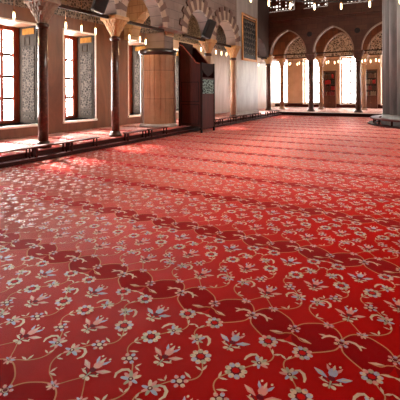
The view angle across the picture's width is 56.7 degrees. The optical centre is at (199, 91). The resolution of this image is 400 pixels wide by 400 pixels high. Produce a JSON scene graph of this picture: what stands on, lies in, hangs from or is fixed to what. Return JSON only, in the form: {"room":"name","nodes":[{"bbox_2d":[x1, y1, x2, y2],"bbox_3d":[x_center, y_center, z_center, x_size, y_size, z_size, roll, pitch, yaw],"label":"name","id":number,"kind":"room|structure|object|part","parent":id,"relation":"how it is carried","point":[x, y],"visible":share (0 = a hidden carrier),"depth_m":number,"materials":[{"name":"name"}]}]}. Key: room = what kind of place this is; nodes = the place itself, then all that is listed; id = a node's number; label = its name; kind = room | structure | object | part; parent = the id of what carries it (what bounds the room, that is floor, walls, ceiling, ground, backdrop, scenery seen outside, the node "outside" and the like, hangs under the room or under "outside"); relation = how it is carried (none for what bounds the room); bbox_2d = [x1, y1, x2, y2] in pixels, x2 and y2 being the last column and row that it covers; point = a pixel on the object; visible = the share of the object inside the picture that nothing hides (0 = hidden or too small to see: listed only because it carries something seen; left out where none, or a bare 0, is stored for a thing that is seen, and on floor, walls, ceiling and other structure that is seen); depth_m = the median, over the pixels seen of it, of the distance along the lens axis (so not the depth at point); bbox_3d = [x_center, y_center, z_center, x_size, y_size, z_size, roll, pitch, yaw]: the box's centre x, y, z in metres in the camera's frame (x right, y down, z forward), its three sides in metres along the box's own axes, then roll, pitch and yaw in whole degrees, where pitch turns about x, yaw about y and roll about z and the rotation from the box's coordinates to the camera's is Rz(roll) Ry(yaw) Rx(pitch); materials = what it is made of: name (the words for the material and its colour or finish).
{"room":"mosque","nodes":[
{"label":"mosque","id":0,"kind":"room"},
{"bbox_2d":[0,0,279,139],"bbox_3d":[-3.324,-4.708,14.785,1.100,12.550,38.400,0,0,30],"label":"wall","id":1,"kind":"structure","parent":0,"point":[56,23],"depth_m":13.21,"materials":[{"name":"beige paint"}]},
{"bbox_2d":[0,17,37,129],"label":"window","id":2,"kind":"structure","parent":1,"relation":"in","point":[24,90],"depth_m":11.21,"materials":[{"name":"white stone"}]},
{"bbox_3d":[-5.985,-0.489,10.876,0.120,2.920,1.430,0,0,30],"label":"frame","id":3,"kind":"part","parent":2,"relation":"part of","materials":[{"name":"red wood"}]},
{"bbox_3d":[-5.547,1.004,10.630,1.010,0.070,1.550,0,0,30],"label":"sill","id":4,"kind":"part","parent":2,"relation":"part of","materials":[{"name":"white stone"}]},
{"bbox_3d":[-5.182,-1.803,11.194,0.550,0.180,0.015,0,0,30],"label":"gilt panel","id":5,"kind":"part","parent":2,"relation":"part of","materials":[{"name":"gold metal"}]},
{"bbox_2d":[22,46,34,119],"bbox_3d":[-5.174,-0.243,11.194,0.550,2.180,0.015,0,0,30],"label":"shutter","id":6,"kind":"object","parent":2,"relation":"attached to","point":[28,52],"depth_m":11.18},
{"bbox_2d":[63,28,97,123],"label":"window","id":7,"kind":"structure","parent":1,"relation":"in","point":[82,60],"depth_m":13.17,"materials":[{"name":"white stone"}]},
{"bbox_3d":[-4.829,-0.495,12.899,0.120,2.920,1.330,0,0,30],"label":"frame","id":8,"kind":"part","parent":7,"relation":"part of","materials":[{"name":"red wood"}]},
{"bbox_3d":[-4.391,0.998,12.653,1.010,0.070,1.450,0,0,30],"label":"sill","id":9,"kind":"part","parent":7,"relation":"part of","materials":[{"name":"white stone"}]},
{"bbox_2d":[80,53,91,114],"bbox_3d":[-4.043,-0.249,13.173,0.550,2.180,0.015,0,0,30],"label":"shutter","id":10,"kind":"object","parent":7,"relation":"attached to","point":[85,58],"depth_m":13.18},
{"bbox_3d":[-4.051,-1.809,13.173,0.550,0.180,0.015,0,0,30],"label":"gilt panel","id":11,"kind":"part","parent":7,"relation":"part of","materials":[{"name":"gold metal"}]},
{"bbox_2d":[128,40,145,116],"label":"window","id":12,"kind":"structure","parent":1,"relation":"in","point":[134,105],"depth_m":15.92,"materials":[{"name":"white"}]},
{"bbox_3d":[-3.306,-0.503,15.565,0.120,2.920,1.250,0,0,30],"label":"frame","id":13,"kind":"part","parent":12,"relation":"part of","materials":[{"name":"red wood"}]},
{"bbox_3d":[-2.868,0.990,15.319,1.010,0.070,1.370,0,0,30],"label":"sill","id":14,"kind":"part","parent":12,"relation":"part of","materials":[{"name":"white stone"}]},
{"bbox_2d":[135,60,140,110],"bbox_3d":[-2.540,-0.257,15.804,0.550,2.180,0.015,0,0,30],"label":"shutter","id":15,"kind":"object","parent":12,"relation":"attached to","point":[137,62],"depth_m":15.87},
{"bbox_3d":[-2.548,-1.817,15.804,0.550,0.180,0.015,0,0,30],"label":"gilt panel","id":16,"kind":"part","parent":12,"relation":"part of","materials":[{"name":"gold metal"}]},
{"bbox_2d":[173,48,178,112],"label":"window","id":17,"kind":"structure","parent":1,"relation":"in","point":[177,104],"depth_m":18.20,"materials":[{"name":"white stone"}]},
{"bbox_2d":[176,64,178,107],"bbox_3d":[-1.151,-0.264,18.235,0.550,2.180,0.015,0,0,30],"label":"shutter","id":18,"kind":"object","parent":17,"relation":"attached to","point":[177,105],"depth_m":18.20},
{"bbox_2d":[27,0,266,58],"bbox_3d":[-2.798,-6.513,10.280,1.016,8.945,31.114,0,0,29],"label":"wall","id":19,"kind":"structure","parent":0,"point":[173,16],"depth_m":13.51,"materials":[{"name":"stone"}]},
{"bbox_2d":[90,0,108,13],"bbox_3d":[-2.608,-2.417,9.710,0.692,0.817,0.438,0,0,9],"label":"loudspeaker","id":20,"kind":"object","parent":19,"relation":"attached to","point":[99,6],"visible":1,"depth_m":9.60,"materials":[{"name":"black plastic"}]},
{"bbox_2d":[201,19,216,38],"bbox_3d":[0.313,-2.482,14.825,0.700,0.818,0.430,0,0,10],"label":"loudspeaker","id":21,"kind":"object","parent":19,"relation":"attached to","point":[210,25],"visible":1,"depth_m":14.71,"materials":[{"name":"black plastic"}]},
{"bbox_2d":[205,20,215,37],"bbox_3d":[0.426,-2.456,14.708,0.280,0.680,0.015,21,0,-33],"label":"grille","id":22,"kind":"object","parent":21,"relation":"attached to","point":[211,25],"depth_m":14.69,"materials":[{"name":"metal"}]},
{"bbox_2d":[124,0,173,40],"bbox_3d":[-1.957,-3.115,14.038,2.000,2.250,0.450,0,0,30],"label":"wall","id":23,"kind":"structure","parent":0,"point":[135,12],"depth_m":14.15,"materials":[{"name":"stone"}]},
{"bbox_2d":[258,0,268,56],"bbox_3d":[3.375,-6.598,22.544,0.450,8.840,3.430,0,0,30],"label":"wall","id":24,"kind":"structure","parent":0,"point":[263,8],"depth_m":23.24,"materials":[{"name":"stone"}]},
{"bbox_2d":[258,0,381,55],"bbox_3d":[11.204,-6.691,20.322,18.650,8.735,0.760,0,0,30],"label":"wall","id":25,"kind":"structure","parent":0,"point":[358,19],"depth_m":22.21,"materials":[{"name":"stone"}]},
{"bbox_2d":[269,0,293,11],"bbox_3d":[5.155,-5.677,23.484,1.600,1.200,0.065,0,0,30],"label":"window","id":26,"kind":"structure","parent":25,"relation":"in","point":[275,5],"depth_m":23.52,"materials":[{"name":"glass"}]},
{"bbox_2d":[304,0,327,7],"bbox_3d":[6.979,-5.686,22.442,1.400,1.200,0.065,0,0,30],"label":"window","id":27,"kind":"structure","parent":25,"relation":"in","point":[306,4],"depth_m":22.47,"materials":[{"name":"glass"}]},
{"bbox_3d":[11.787,-4.451,19.650,16.990,0.220,0.160,0,0,30],"label":"cornice","id":28,"kind":"part","parent":25,"relation":"part of","materials":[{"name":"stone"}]},
{"bbox_2d":[342,0,372,3],"bbox_3d":[9.019,-5.697,21.277,1.600,1.200,0.065,0,0,30],"label":"window","id":29,"kind":"structure","parent":25,"relation":"in","point":[362,0],"depth_m":21.32,"materials":[{"name":"glass"}]},
{"bbox_2d":[261,24,381,59],"bbox_3d":[12.695,-3.326,22.901,18.650,1.980,0.520,0,0,30],"label":"arches","id":30,"kind":"structure","parent":0,"point":[282,44],"depth_m":25.16,"materials":[{"name":"stone"}]},
{"bbox_2d":[286,32,381,103],"bbox_3d":[14.056,-4.798,26.103,20.050,12.550,0.900,0,0,30],"label":"wall","id":31,"kind":"structure","parent":0,"point":[341,42],"depth_m":27.96,"materials":[{"name":"paint"}]},
{"bbox_2d":[275,59,287,103],"bbox_3d":[6.533,-0.784,30.184,1.420,3.620,0.600,0,0,30],"label":"window","id":32,"kind":"structure","parent":31,"relation":"in","point":[275,59],"depth_m":29.61,"materials":[{"name":"white stone"}]},
{"bbox_2d":[302,58,318,103],"bbox_3d":[8.747,-0.795,28.919,1.420,3.620,0.600,0,0,30],"label":"window","id":33,"kind":"structure","parent":31,"relation":"in","point":[305,59],"depth_m":29.09,"materials":[{"name":"white stone"}]},
{"bbox_2d":[275,103,382,107],"bbox_3d":[14.196,1.066,25.508,18.630,0.280,0.025,0,0,30],"label":"baseboard","id":34,"kind":"structure","parent":31,"relation":"attached to","point":[288,104],"depth_m":28.57,"materials":[{"name":"brown wood"}]},
{"bbox_2d":[339,56,355,104],"bbox_3d":[11.156,-0.808,27.542,1.470,3.620,0.600,0,0,30],"label":"window","id":35,"kind":"structure","parent":31,"relation":"in","point":[342,57],"depth_m":27.74,"materials":[{"name":"white stone"}]},
{"bbox_2d":[380,55,382,104],"bbox_3d":[13.522,-0.820,26.190,1.420,3.620,0.600,0,0,30],"label":"window","id":36,"kind":"structure","parent":31,"relation":"in","point":[380,55],"depth_m":26.29,"materials":[{"name":"white stone"}]},
{"bbox_3d":[13.646,-0.821,26.407,1.300,3.500,0.100,0,0,30],"label":"frame","id":37,"kind":"part","parent":36,"relation":"part of","materials":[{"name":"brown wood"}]},
{"bbox_3d":[4.721,-11.125,9.824,20.050,0.200,38.400,0,0,30],"label":"ceiling","id":38,"kind":"structure","parent":0,"visible":0},
{"bbox_2d":[250,0,399,9],"bbox_3d":[4.720,-7.105,10.642,7.843,7.840,7.843,0,0,-27],"label":"ring chandelier","id":39,"kind":"object","parent":38,"relation":"hanging from","point":[340,1],"visible":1,"depth_m":14.41,"materials":[{"name":"black metal"}]},
{"bbox_3d":[13.637,-4.421,22.543,16.650,0.200,5.700,0,0,30],"label":"ceiling","id":40,"kind":"structure","parent":0,"visible":0},
{"bbox_2d":[326,49,341,63],"bbox_3d":[8.613,-3.035,23.869,1.028,2.520,1.037,0,0,30],"label":"ring chandelier","id":41,"kind":"object","parent":40,"relation":"hanging from","point":[328,60],"visible":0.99,"depth_m":23.87,"materials":[{"name":"black metal"}]},
{"bbox_2d":[362,31,379,62],"bbox_3d":[10.480,-3.045,22.802,1.028,2.520,1.037,0,0,30],"label":"ring chandelier","id":42,"kind":"object","parent":40,"relation":"hanging from","point":[370,31],"visible":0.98,"depth_m":22.79,"materials":[{"name":"black metal"}]},
{"bbox_3d":[-2.317,-4.338,13.520,1.900,0.200,37.200,0,0,30],"label":"ceiling","id":43,"kind":"structure","parent":0,"visible":0},
{"bbox_2d":[80,0,82,31],"bbox_3d":[-3.436,-2.972,10.743,0.060,2.520,0.057,0,0,30],"label":"pendant lamp","id":44,"kind":"object","parent":43,"relation":"hanging from","point":[81,24],"visible":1,"depth_m":10.74,"materials":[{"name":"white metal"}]},
{"bbox_3d":[4.753,1.626,10.016,20.300,0.299,38.700,0,0,30],"label":"floor","id":45,"kind":"structure","parent":0,"visible":0},
{"bbox_2d":[0,112,281,167],"bbox_3d":[-3.656,1.419,10.374,2.685,0.200,30.380,0,0,30],"label":"platform","id":46,"kind":"object","parent":45,"relation":"on","point":[18,159],"visible":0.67,"depth_m":9.72,"materials":[{"name":"brown wood"}]},
{"bbox_2d":[0,146,33,157],"bbox_3d":[-3.844,1.302,7.521,0.180,0.235,0.944,0,0,30],"label":"bench","id":47,"kind":"object","parent":46,"relation":"on","point":[27,147],"visible":1,"depth_m":7.66,"materials":[{"name":"brown wood"}]},
{"bbox_2d":[30,141,69,156],"bbox_3d":[-3.368,1.299,8.355,0.180,0.235,0.944,0,0,30],"label":"bench","id":48,"kind":"object","parent":46,"relation":"on","point":[34,151],"visible":0.92,"depth_m":8.08,"materials":[{"name":"brown wood"}]},
{"bbox_3d":[-3.614,1.315,8.035,0.040,0.205,0.060,0,0,30],"label":"leg","id":49,"kind":"part","parent":48,"relation":"part of","materials":[{"name":"brown wood"}]},
{"bbox_2d":[67,137,99,150],"bbox_3d":[-2.891,1.297,9.188,0.180,0.235,0.944,0,0,30],"label":"bench","id":50,"kind":"object","parent":46,"relation":"on","point":[88,138],"visible":0.89,"depth_m":9.02,"materials":[{"name":"brown wood"}]},
{"bbox_2d":[123,129,147,140],"bbox_3d":[-1.894,1.291,10.934,0.180,0.235,0.944,0,0,30],"label":"bench","id":51,"kind":"object","parent":46,"relation":"on","point":[124,133],"visible":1,"depth_m":10.65,"materials":[{"name":"brown wood"}]},
{"bbox_2d":[0,111,275,156],"bbox_3d":[-3.726,1.309,10.408,2.470,0.016,30.330,0,0,30],"label":"carpet","id":52,"kind":"object","parent":46,"relation":"on","point":[103,133],"visible":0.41,"depth_m":10.69,"materials":[{"name":"carpet"}]},
{"bbox_2d":[23,0,60,147],"bbox_3d":[-3.653,-0.418,8.628,0.590,3.445,0.590,0,0,30],"label":"column","id":53,"kind":"structure","parent":52,"relation":"on","point":[42,11],"depth_m":8.53,"materials":[{"name":"brown stone"}]},
{"bbox_2d":[100,14,128,136],"bbox_3d":[-2.452,-0.425,10.729,0.590,3.445,0.590,0,0,30],"label":"column","id":54,"kind":"structure","parent":52,"relation":"on","point":[115,24],"depth_m":10.63,"materials":[{"name":"brown stone"}]},
{"bbox_2d":[139,32,176,127],"bbox_3d":[-1.555,-0.427,13.810,1.408,3.440,1.408,0,0,30],"label":"pier","id":55,"kind":"object","parent":52,"relation":"on","point":[158,60],"visible":0.99,"depth_m":13.29,"materials":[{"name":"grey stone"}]},
{"bbox_3d":[-1.560,-1.417,13.810,1.408,0.220,1.408,0,0,30],"label":"moulding","id":56,"kind":"part","parent":55,"relation":"part of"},
{"bbox_2d":[198,39,216,63],"bbox_3d":[0.336,-0.439,15.608,0.590,3.445,0.590,0,0,30],"label":"column","id":57,"kind":"structure","parent":52,"relation":"on","point":[208,45],"depth_m":15.47,"materials":[{"name":"beige stone"}]},
{"bbox_2d":[225,45,240,117],"bbox_3d":[1.591,-0.446,17.805,0.590,3.445,0.590,0,0,30],"label":"column","id":58,"kind":"structure","parent":52,"relation":"on","point":[233,51],"depth_m":17.69,"materials":[{"name":"beige stone"}]},
{"bbox_2d":[230,0,258,116],"bbox_3d":[2.246,-3.227,19.309,0.430,9.000,3.365,0,0,30],"label":"pier","id":59,"kind":"object","parent":52,"relation":"on","point":[246,71],"visible":0.57,"depth_m":19.21,"materials":[{"name":"grey stone"}]},
{"bbox_2d":[242,12,256,61],"bbox_3d":[2.614,-2.774,19.494,0.070,2.400,2.000,0,0,30],"label":"calligraphy","id":60,"kind":"object","parent":59,"relation":"attached to","point":[249,23],"visible":1,"depth_m":19.49},
{"bbox_2d":[147,126,167,136],"bbox_3d":[-1.348,1.288,11.889,0.180,0.235,0.944,0,0,30],"label":"bench","id":61,"kind":"object","parent":46,"relation":"on","point":[151,129],"visible":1,"depth_m":11.65,"materials":[{"name":"brown wood"}]},
{"bbox_2d":[219,117,231,123],"bbox_3d":[1.107,1.276,16.186,0.180,0.235,0.944,0,0,30],"label":"bench","id":62,"kind":"object","parent":46,"relation":"on","point":[225,117],"visible":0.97,"depth_m":15.85,"materials":[{"name":"brown wood"}]},
{"bbox_2d":[233,115,243,121],"bbox_3d":[1.802,1.272,17.402,0.180,0.235,0.944,0,0,30],"label":"bench","id":63,"kind":"object","parent":46,"relation":"on","point":[239,115],"visible":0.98,"depth_m":17.06,"materials":[{"name":"brown wood"}]},
{"bbox_2d":[243,114,252,119],"bbox_3d":[2.397,1.269,18.444,0.180,0.235,0.944,0,0,30],"label":"bench","id":64,"kind":"object","parent":46,"relation":"on","point":[245,114],"visible":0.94,"depth_m":18.34,"materials":[{"name":"brown wood"}]},
{"bbox_2d":[0,115,399,399],"bbox_3d":[4.436,1.469,5.734,15.960,0.016,30.310,0,0,30],"label":"carpet","id":65,"kind":"object","parent":45,"relation":"on","point":[259,259],"visible":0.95,"depth_m":3.15,"materials":[{"name":"carpet"}]},
{"bbox_2d":[178,42,214,132],"bbox_3d":[-0.116,-0.164,13.806,0.990,3.294,1.010,0,0,30],"label":"pulpit","id":66,"kind":"object","parent":65,"relation":"on","point":[196,76],"visible":1,"depth_m":13.46,"materials":[{"name":"brown wood"}]},
{"bbox_3d":[-0.749,-0.163,13.627,0.070,2.890,0.070,0,0,30],"label":"leg","id":67,"kind":"part","parent":66,"relation":"part of","materials":[{"name":"black wood"}]},
{"bbox_3d":[-0.516,-0.279,14.034,0.040,3.060,0.940,0,0,30],"label":"panel","id":68,"kind":"part","parent":66,"relation":"part of","materials":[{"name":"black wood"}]},
{"bbox_3d":[-0.350,-0.220,13.398,0.920,2.940,0.040,0,0,30],"label":"panel","id":69,"kind":"part","parent":66,"relation":"part of","materials":[{"name":"brown wood"}]},
{"bbox_3d":[-0.357,-1.345,13.399,0.931,0.766,0.044,0,0,30],"label":"arm rail","id":70,"kind":"part","parent":66,"relation":"part of","materials":[{"name":"red wood"}]},
{"bbox_3d":[-0.359,0.425,13.377,0.760,1.530,0.010,0,0,30],"label":"panel moulding","id":71,"kind":"part","parent":66,"relation":"part of","materials":[{"name":"red wood"}]},
{"bbox_3d":[0.052,0.225,13.170,0.070,2.514,0.070,0,0,30],"label":"leg","id":72,"kind":"part","parent":66,"relation":"part of","materials":[{"name":"black wood"}]},
{"bbox_3d":[0.117,-0.223,14.214,0.920,2.940,0.040,0,0,30],"label":"panel","id":73,"kind":"part","parent":66,"relation":"part of","materials":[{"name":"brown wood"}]},
{"bbox_3d":[0.296,-0.173,13.571,0.030,0.520,0.800,0,0,30],"label":"inlaid panel","id":74,"kind":"part","parent":66,"relation":"part of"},
{"bbox_3d":[0.288,0.717,13.578,0.040,1.220,0.940,0,0,30],"label":"panel","id":75,"kind":"part","parent":66,"relation":"part of","materials":[{"name":"brown wood"}]},
{"bbox_3d":[0.518,0.222,13.986,0.070,2.514,0.070,0,0,30],"label":"leg","id":76,"kind":"part","parent":66,"relation":"part of","materials":[{"name":"black wood"}]},
{"bbox_2d":[368,115,399,128],"bbox_3d":[10.338,1.283,15.519,6.005,0.290,6.005,0,0,30],"label":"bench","id":77,"kind":"object","parent":65,"relation":"on","point":[376,117],"visible":0.75,"depth_m":15.51,"materials":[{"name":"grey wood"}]},
{"bbox_2d":[381,0,399,126],"bbox_3d":[10.306,-4.772,15.519,5.000,12.400,5.000,0,0,30],"label":"pier","id":78,"kind":"object","parent":65,"relation":"on","point":[390,9],"visible":0.95,"depth_m":15.35,"materials":[{"name":"stone"}]},
{"bbox_2d":[279,112,381,117],"bbox_3d":[12.499,1.333,22.537,18.670,0.205,6.870,0,0,30],"label":"platform","id":79,"kind":"object","parent":45,"relation":"on","point":[283,113],"visible":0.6,"depth_m":21.47,"materials":[{"name":"brown wood"}]},
{"bbox_2d":[258,107,382,113],"bbox_3d":[12.520,1.225,22.564,18.620,0.016,6.780,0,0,30],"label":"carpet","id":80,"kind":"object","parent":79,"relation":"on","point":[287,109],"visible":0.68,"depth_m":24.10,"materials":[{"name":"carpet"}]},
{"bbox_2d":[264,55,274,110],"bbox_3d":[4.481,-0.546,24.274,0.650,3.615,0.650,0,0,30],"label":"column","id":81,"kind":"structure","parent":80,"relation":"on","point":[269,59],"depth_m":24.14,"materials":[{"name":"brown stone"}]},
{"bbox_2d":[277,58,286,108],"bbox_3d":[5.920,-0.553,26.791,0.590,3.615,0.590,0,0,30],"label":"column","id":82,"kind":"structure","parent":80,"relation":"on","point":[281,61],"depth_m":26.67,"materials":[{"name":"beige stone"}]},
{"bbox_2d":[304,52,316,111],"bbox_3d":[6.851,-0.558,22.919,0.650,3.615,0.650,0,0,30],"label":"column","id":83,"kind":"structure","parent":80,"relation":"on","point":[310,56],"depth_m":22.79,"materials":[{"name":"brown stone"}]},
{"bbox_2d":[315,56,325,108],"bbox_3d":[8.290,-0.566,25.437,0.590,3.615,0.590,0,0,30],"label":"column","id":84,"kind":"structure","parent":80,"relation":"on","point":[320,59],"depth_m":25.32,"materials":[{"name":"beige stone"}]},
{"bbox_2d":[323,70,335,107],"bbox_3d":[9.743,-0.150,27.814,0.900,2.761,0.373,0,0,30],"label":"bookcase","id":85,"kind":"object","parent":80,"relation":"on","point":[329,100],"visible":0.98,"depth_m":27.76,"materials":[{"name":"brown wood"}]},
{"bbox_3d":[9.517,0.756,27.788,0.365,0.791,0.037,0,0,30],"label":"door","id":86,"kind":"part","parent":85,"relation":"part of","materials":[{"name":"brown wood"}]},
{"bbox_3d":[9.842,0.754,27.602,0.365,0.791,0.037,0,0,30],"label":"door","id":87,"kind":"part","parent":85,"relation":"part of","materials":[{"name":"brown wood"}]},
{"bbox_2d":[351,50,364,112],"bbox_3d":[9.204,-0.570,21.575,0.650,3.615,0.650,0,0,30],"label":"column","id":88,"kind":"structure","parent":80,"relation":"on","point":[358,54],"depth_m":21.44,"materials":[{"name":"brown stone"}]},
{"bbox_2d":[361,54,368,109],"bbox_3d":[10.643,-0.578,24.093,0.590,3.615,0.590,0,0,30],"label":"column","id":89,"kind":"structure","parent":80,"relation":"on","point":[363,63],"depth_m":23.97,"materials":[{"name":"beige stone"}]},
{"bbox_2d":[366,69,377,107],"bbox_3d":[12.178,-0.163,26.422,0.890,2.761,0.373,0,0,30],"label":"bookcase","id":90,"kind":"object","parent":80,"relation":"on","point":[371,100],"visible":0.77,"depth_m":26.31,"materials":[{"name":"brown wood"}]},
{"bbox_3d":[11.954,0.743,26.395,0.360,0.791,0.037,0,0,30],"label":"door","id":91,"kind":"part","parent":90,"relation":"part of","materials":[{"name":"brown wood"}]},
{"bbox_3d":[12.275,0.742,26.212,0.360,0.791,0.037,0,0,30],"label":"door","id":92,"kind":"part","parent":90,"relation":"part of","materials":[{"name":"brown wood"}]}
]}

